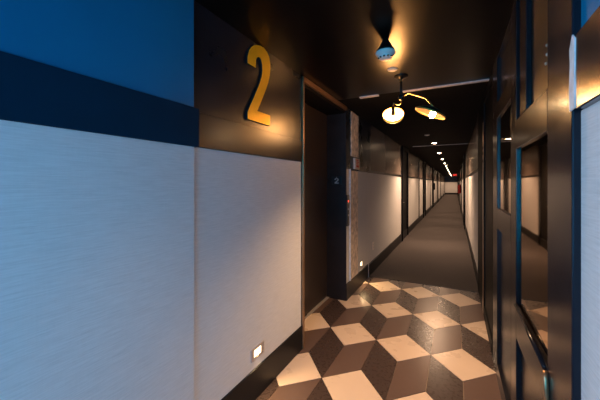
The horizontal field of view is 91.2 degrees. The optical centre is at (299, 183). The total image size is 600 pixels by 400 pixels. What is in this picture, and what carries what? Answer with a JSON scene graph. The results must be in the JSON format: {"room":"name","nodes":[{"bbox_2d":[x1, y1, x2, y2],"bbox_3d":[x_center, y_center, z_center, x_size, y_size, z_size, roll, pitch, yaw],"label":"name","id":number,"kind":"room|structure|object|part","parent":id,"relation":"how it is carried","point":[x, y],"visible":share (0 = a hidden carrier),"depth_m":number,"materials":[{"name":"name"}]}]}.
{"room":"hotel corridor","nodes":[
{"label":"hotel corridor","id":0,"kind":"room"},
{"bbox_2d":[0,0,443,399],"bbox_3d":[9.048,0.266,20.185,0.420,2.492,47.050,0,0,28],"label":"wall","id":1,"kind":"structure","parent":0,"point":[150,228],"depth_m":1.33,"materials":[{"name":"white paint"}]},
{"bbox_3d":[-0.830,-0.688,1.064,0.030,0.585,1.108,0,0,28],"label":"panel","id":2,"kind":"part","parent":1,"relation":"part of","materials":[{"name":"blue paint"}]},
{"bbox_3d":[-0.285,-0.680,2.114,0.013,0.600,1.242,0,0,28],"label":"panel","id":3,"kind":"part","parent":1,"relation":"part of","materials":[{"name":"black paint"}]},
{"bbox_2d":[251,340,263,362],"bbox_3d":[-0.299,1.180,2.068,0.007,0.084,0.148,0,0,28],"label":"step light","id":4,"kind":"object","parent":1,"relation":"attached to","point":[258,350],"visible":1,"depth_m":2.07,"materials":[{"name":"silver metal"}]},
{"bbox_2d":[246,45,269,125],"bbox_3d":[-0.291,-0.702,2.073,0.015,0.548,0.271,0,0,28],"label":"number","id":5,"kind":"object","parent":1,"relation":"attached to","point":[254,52],"depth_m":2.07,"materials":[{"name":"gold metal"}]},
{"bbox_2d":[301,76,346,348],"bbox_3d":[0.173,0.267,3.281,0.326,2.490,1.246,0,0,28],"label":"door","id":6,"kind":"structure","parent":1,"relation":"in","point":[323,117],"depth_m":3.66,"materials":[{"name":"black paint"}]},
{"bbox_3d":[0.065,1.500,3.340,0.080,0.024,1.210,0,0,28],"label":"sill","id":7,"kind":"part","parent":6,"relation":"part of","materials":[{"name":"brown wood"}]},
{"bbox_2d":[332,176,341,184],"bbox_3d":[0.474,-0.037,3.804,0.139,0.110,0.010,0,0,28],"label":"number sign","id":8,"kind":"object","parent":6,"relation":"attached to","point":[336,180],"visible":1,"depth_m":3.80,"materials":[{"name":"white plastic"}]},
{"bbox_2d":[221,194,443,399],"bbox_3d":[9.207,1.391,20.101,0.029,0.217,47.050,0,0,28],"label":"baseboard","id":9,"kind":"structure","parent":1,"relation":"attached to","point":[261,377],"depth_m":2.35,"materials":[{"name":"black paint"}]},
{"bbox_2d":[346,195,348,225],"bbox_3d":[0.622,0.349,3.808,0.017,0.402,0.094,0,0,28],"label":"panel","id":10,"kind":"object","parent":1,"relation":"attached to","point":[347,196],"visible":1,"depth_m":3.78,"materials":[{"name":"black plastic"}]},
{"bbox_2d":[353,158,359,169],"bbox_3d":[0.792,-0.275,4.116,0.030,0.150,0.220,0,0,28],"label":"fire alarm","id":11,"kind":"object","parent":1,"relation":"attached to","point":[356,162],"visible":1,"depth_m":4.06,"materials":[{"name":"beige plastic"}]},
{"bbox_3d":[0.871,-0.590,4.310,0.011,0.780,1.243,0,0,28],"label":"panel","id":12,"kind":"part","parent":1,"relation":"part of","materials":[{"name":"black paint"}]},
{"bbox_3d":[1.887,-0.590,6.240,0.009,0.780,3.100,0,0,28],"label":"panel","id":13,"kind":"part","parent":1,"relation":"part of","materials":[{"name":"brown paint"}]},
{"bbox_2d":[401,146,408,240],"bbox_3d":[2.877,0.260,8.064,0.059,2.480,1.050,0,0,28],"label":"door","id":14,"kind":"structure","parent":1,"relation":"in","point":[404,151],"depth_m":8.12,"materials":[{"name":"black paint"}]},
{"bbox_3d":[4.208,-0.590,10.641,0.009,0.780,4.750,0,0,28],"label":"panel","id":15,"kind":"part","parent":1,"relation":"part of","materials":[{"name":"brown paint"}]},
{"bbox_3d":[4.588,0.160,11.339,0.030,2.280,0.140,0,0,28],"label":"seam post","id":16,"kind":"part","parent":1,"relation":"part of","materials":[{"name":"brown paint"}]},
{"bbox_2d":[423,161,425,217],"bbox_3d":[5.582,0.260,13.194,0.059,2.480,1.050,0,0,28],"label":"door","id":17,"kind":"structure","parent":1,"relation":"in","point":[424,162],"depth_m":13.44,"materials":[{"name":"black paint"}]},
{"bbox_3d":[6.912,-0.590,15.771,0.009,0.780,4.750,0,0,28],"label":"panel","id":18,"kind":"part","parent":1,"relation":"part of","materials":[{"name":"brown paint"}]},
{"bbox_3d":[7.293,0.160,16.470,0.030,2.280,0.140,0,0,28],"label":"seam post","id":19,"kind":"part","parent":1,"relation":"part of","materials":[{"name":"brown paint"}]},
{"bbox_2d":[432,167,433,207],"bbox_3d":[8.287,0.260,18.325,0.059,2.480,1.050,0,0,28],"label":"door","id":20,"kind":"structure","parent":1,"relation":"in","point":[432,167],"depth_m":17.86,"materials":[{"name":"black paint"}]},
{"bbox_3d":[9.617,-0.590,20.902,0.009,0.780,4.750,0,0,28],"label":"panel","id":21,"kind":"part","parent":1,"relation":"part of","materials":[{"name":"brown paint"}]},
{"bbox_2d":[437,171,437,202],"bbox_3d":[10.992,0.260,23.456,0.059,2.480,1.050,0,0,28],"label":"door","id":22,"kind":"structure","parent":1,"relation":"in","point":[437,171],"depth_m":22.99,"materials":[{"name":"black paint"}]},
{"bbox_2d":[195,0,514,175],"bbox_3d":[9.864,-1.040,19.783,2.240,0.120,47.400,0,0,28],"label":"ceiling","id":23,"kind":"structure","parent":0,"point":[333,44],"depth_m":2.18,"materials":[{"name":"black paint"}]},
{"bbox_2d":[359,94,378,98],"bbox_3d":[0.775,-0.974,3.294,0.212,0.012,0.050,0,0,28],"label":"ceiling strip","id":24,"kind":"object","parent":23,"relation":"attached to","point":[376,95],"visible":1,"depth_m":3.27,"materials":[{"name":"grey metal"}]},
{"bbox_2d":[375,39,395,60],"bbox_3d":[0.585,-0.912,2.009,0.134,0.135,0.134,0,0,28],"label":"smoke detector","id":25,"kind":"object","parent":23,"relation":"attached to","point":[386,51],"visible":1,"depth_m":1.97,"materials":[{"name":"white plastic"}]},
{"bbox_2d":[387,67,397,71],"bbox_3d":[0.792,-0.972,2.522,0.084,0.016,0.084,0,0,28],"label":"sprinkler cover","id":26,"kind":"object","parent":23,"relation":"attached to","point":[393,69],"visible":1,"depth_m":2.50,"materials":[{"name":"grey plastic"}]},
{"bbox_2d":[382,73,445,123],"bbox_3d":[0.969,-0.736,2.553,0.226,0.487,0.765,0,0,-10],"label":"ceiling lamp","id":27,"kind":"object","parent":23,"relation":"attached to","point":[392,115],"visible":1,"depth_m":2.66,"materials":[{"name":"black metal"}]},
{"bbox_2d":[391,106,394,115],"bbox_3d":[0.892,-0.696,2.823,0.045,0.086,0.080,0,0,28],"label":"socket","id":28,"kind":"object","parent":27,"relation":"attached to","point":[393,107],"depth_m":2.81,"materials":[{"name":"black metal"}]},
{"bbox_3d":[0.905,-0.663,2.849,0.191,0.167,0.142,0,0,28],"label":"dish","id":29,"kind":"part","parent":27,"relation":"part of","materials":[{"name":"metal"}]},
{"bbox_3d":[0.978,-0.692,2.479,0.019,0.205,0.418,0,0,-16],"label":"arm","id":30,"kind":"part","parent":27,"relation":"part of","materials":[{"name":"gold metal"}]},
{"bbox_3d":[1.014,-0.552,2.292,0.209,0.110,0.227,0,0,28],"label":"dish","id":31,"kind":"part","parent":27,"relation":"part of","materials":[{"name":"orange metal"}]},
{"bbox_3d":[1.015,-0.554,2.291,0.217,0.115,0.236,0,0,28],"label":"dish","id":32,"kind":"part","parent":27,"relation":"part of","materials":[{"name":"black metal"}]},
{"bbox_3d":[1.033,-0.539,2.293,0.050,0.058,0.048,0,0,28],"label":"bulb","id":33,"kind":"part","parent":27,"relation":"part of","materials":[{"name":"white glass"}]},
{"bbox_2d":[413,143,467,146],"bbox_3d":[3.546,-0.975,7.485,1.273,0.010,0.030,0,0,28],"label":"ceiling strip","id":34,"kind":"object","parent":23,"relation":"attached to","point":[465,143],"visible":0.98,"depth_m":7.50,"materials":[{"name":"grey metal"}]},
{"bbox_2d":[403,79,488,92],"bbox_3d":[1.435,-0.974,2.943,0.773,0.012,0.045,0,0,28],"label":"ceiling strip","id":35,"kind":"object","parent":23,"relation":"attached to","point":[482,80],"visible":1,"depth_m":2.92,"materials":[{"name":"grey metal"}]},
{"bbox_2d":[256,277,500,399],"bbox_3d":[9.864,1.560,19.783,2.240,0.120,47.400,0,0,28],"label":"floor","id":36,"kind":"structure","parent":0,"point":[391,339],"depth_m":2.66,"materials":[{"name":"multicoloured tile"}]},
{"bbox_2d":[370,276,475,291],"bbox_3d":[1.795,1.502,4.396,1.535,0.019,0.012,0,0,28],"label":"trim","id":37,"kind":"structure","parent":36,"relation":"on","point":[370,276],"depth_m":4.37,"materials":[{"name":"black metal"}]},
{"bbox_2d":[370,194,477,291],"bbox_3d":[11.327,1.503,22.477,1.535,0.018,40.868,0,0,28],"label":"carpet","id":38,"kind":"object","parent":36,"relation":"on","point":[436,252],"visible":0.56,"depth_m":6.19,"materials":[{"name":"carpet"}]},
{"bbox_2d":[445,176,456,193],"bbox_3d":[20.852,0.266,40.624,2.240,2.492,0.180,0,0,28],"label":"wall","id":39,"kind":"structure","parent":0,"point":[450,181],"depth_m":40.55,"materials":[{"name":"white paint"}]},
{"bbox_2d":[460,0,599,399],"bbox_3d":[10.694,0.266,19.317,0.338,2.492,47.050,0,0,28],"label":"wall","id":40,"kind":"structure","parent":0,"point":[584,50],"depth_m":0.75,"materials":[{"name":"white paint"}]},
{"bbox_2d":[461,164,461,212],"bbox_3d":[8.309,0.260,15.148,0.059,2.480,1.050,0,0,28],"label":"door","id":41,"kind":"structure","parent":40,"relation":"in","point":[461,164],"depth_m":14.68,"materials":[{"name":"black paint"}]},
{"bbox_2d":[463,153,465,228],"bbox_3d":[5.604,0.260,10.018,0.059,2.480,1.050,0,0,28],"label":"door","id":42,"kind":"structure","parent":40,"relation":"in","point":[464,155],"depth_m":9.56,"materials":[{"name":"black paint"}]},
{"bbox_2d":[460,205,477,285],"bbox_3d":[12.029,1.400,22.168,0.025,0.200,40.760,0,0,28],"label":"baseboard","id":43,"kind":"structure","parent":40,"relation":"attached to","point":[467,235],"depth_m":5.51,"materials":[{"name":"black paint"}]},
{"bbox_3d":[3.957,-0.590,6.844,0.013,0.780,6.100,0,0,28],"label":"panel","id":44,"kind":"part","parent":40,"relation":"part of","materials":[{"name":"brown paint"}]},
{"bbox_2d":[478,70,492,357],"bbox_3d":[2.083,0.260,3.313,0.032,2.480,1.865,0,0,28],"label":"door","id":45,"kind":"structure","parent":40,"relation":"in","point":[485,114],"depth_m":3.17,"materials":[{"name":"black paint"}]},
{"bbox_3d":[2.100,0.390,3.372,0.004,2.180,0.115,0,0,28],"label":"edge plate","id":46,"kind":"part","parent":45,"relation":"part of","materials":[{"name":"brown metal"}]},
{"bbox_3d":[1.886,-0.940,2.934,0.029,0.080,0.850,0,0,28],"label":"rail","id":47,"kind":"part","parent":45,"relation":"part of","materials":[{"name":"black paint"}]},
{"bbox_3d":[1.886,1.440,2.934,0.029,0.120,0.850,0,0,28],"label":"rail","id":48,"kind":"part","parent":45,"relation":"part of","materials":[{"name":"black paint"}]},
{"bbox_2d":[493,15,510,399],"bbox_3d":[1.438,0.260,2.086,0.029,2.480,0.905,0,0,28],"label":"door","id":49,"kind":"structure","parent":40,"relation":"in","point":[502,66],"depth_m":2.10,"materials":[{"name":"brown paint"}]},
{"bbox_3d":[1.378,1.440,1.972,0.029,0.120,0.625,0,0,28],"label":"rail","id":50,"kind":"part","parent":49,"relation":"part of","materials":[{"name":"brown paint"}]},
{"bbox_3d":[1.378,-0.970,1.972,0.029,0.020,0.625,0,0,28],"label":"rail","id":51,"kind":"part","parent":49,"relation":"part of","materials":[{"name":"brown paint"}]},
{"bbox_3d":[1.378,-0.555,1.972,0.029,0.120,0.625,0,0,28],"label":"rail","id":52,"kind":"part","parent":49,"relation":"part of","materials":[{"name":"brown paint"}]},
{"bbox_3d":[1.378,0.266,1.972,0.029,0.155,0.625,0,0,28],"label":"rail","id":53,"kind":"part","parent":49,"relation":"part of","materials":[{"name":"brown paint"}]},
{"bbox_3d":[1.384,-0.153,1.970,0.017,0.683,0.625,0,0,28],"label":"glass pane","id":54,"kind":"part","parent":49,"relation":"part of","materials":[{"name":"clear glass"}]},
{"bbox_3d":[1.388,-0.787,1.967,0.008,0.345,0.625,0,0,28],"label":"panel","id":55,"kind":"part","parent":49,"relation":"part of","materials":[{"name":"black wood"}]},
{"bbox_3d":[1.388,0.862,1.967,0.008,1.037,0.625,0,0,28],"label":"panel","id":56,"kind":"part","parent":49,"relation":"part of","materials":[{"name":"brown paint"}]},
{"bbox_2d":[511,0,582,399],"bbox_3d":[0.987,0.260,1.248,0.045,2.480,0.996,0,0,28],"label":"door","id":57,"kind":"structure","parent":40,"relation":"in","point":[545,136],"depth_m":1.10,"materials":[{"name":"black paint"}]},
{"bbox_3d":[1.024,1.098,1.278,0.008,0.564,0.595,0,0,28],"label":"panel","id":58,"kind":"part","parent":57,"relation":"part of","materials":[{"name":"brown paint"}]},
{"bbox_3d":[1.015,-0.259,1.283,0.029,0.152,0.595,0,0,28],"label":"rail","id":59,"kind":"part","parent":57,"relation":"part of","materials":[{"name":"brown paint"}]},
{"bbox_3d":[1.015,0.731,1.283,0.029,0.171,0.595,0,0,28],"label":"rail","id":60,"kind":"part","parent":57,"relation":"part of","materials":[{"name":"brown paint"}]},
{"bbox_3d":[1.020,0.231,1.280,0.017,0.828,0.595,0,0,28],"label":"glass pane","id":61,"kind":"part","parent":57,"relation":"part of","materials":[{"name":"clear glass"}]},
{"bbox_3d":[1.024,-0.647,1.278,0.008,0.625,0.595,0,0,28],"label":"panel","id":62,"kind":"part","parent":57,"relation":"part of","materials":[{"name":"brown paint"}]},
{"bbox_3d":[0.186,-0.688,-0.310,0.011,0.585,2.525,0,0,28],"label":"panel","id":63,"kind":"part","parent":40,"relation":"part of","materials":[{"name":"blue paint"}]}
]}

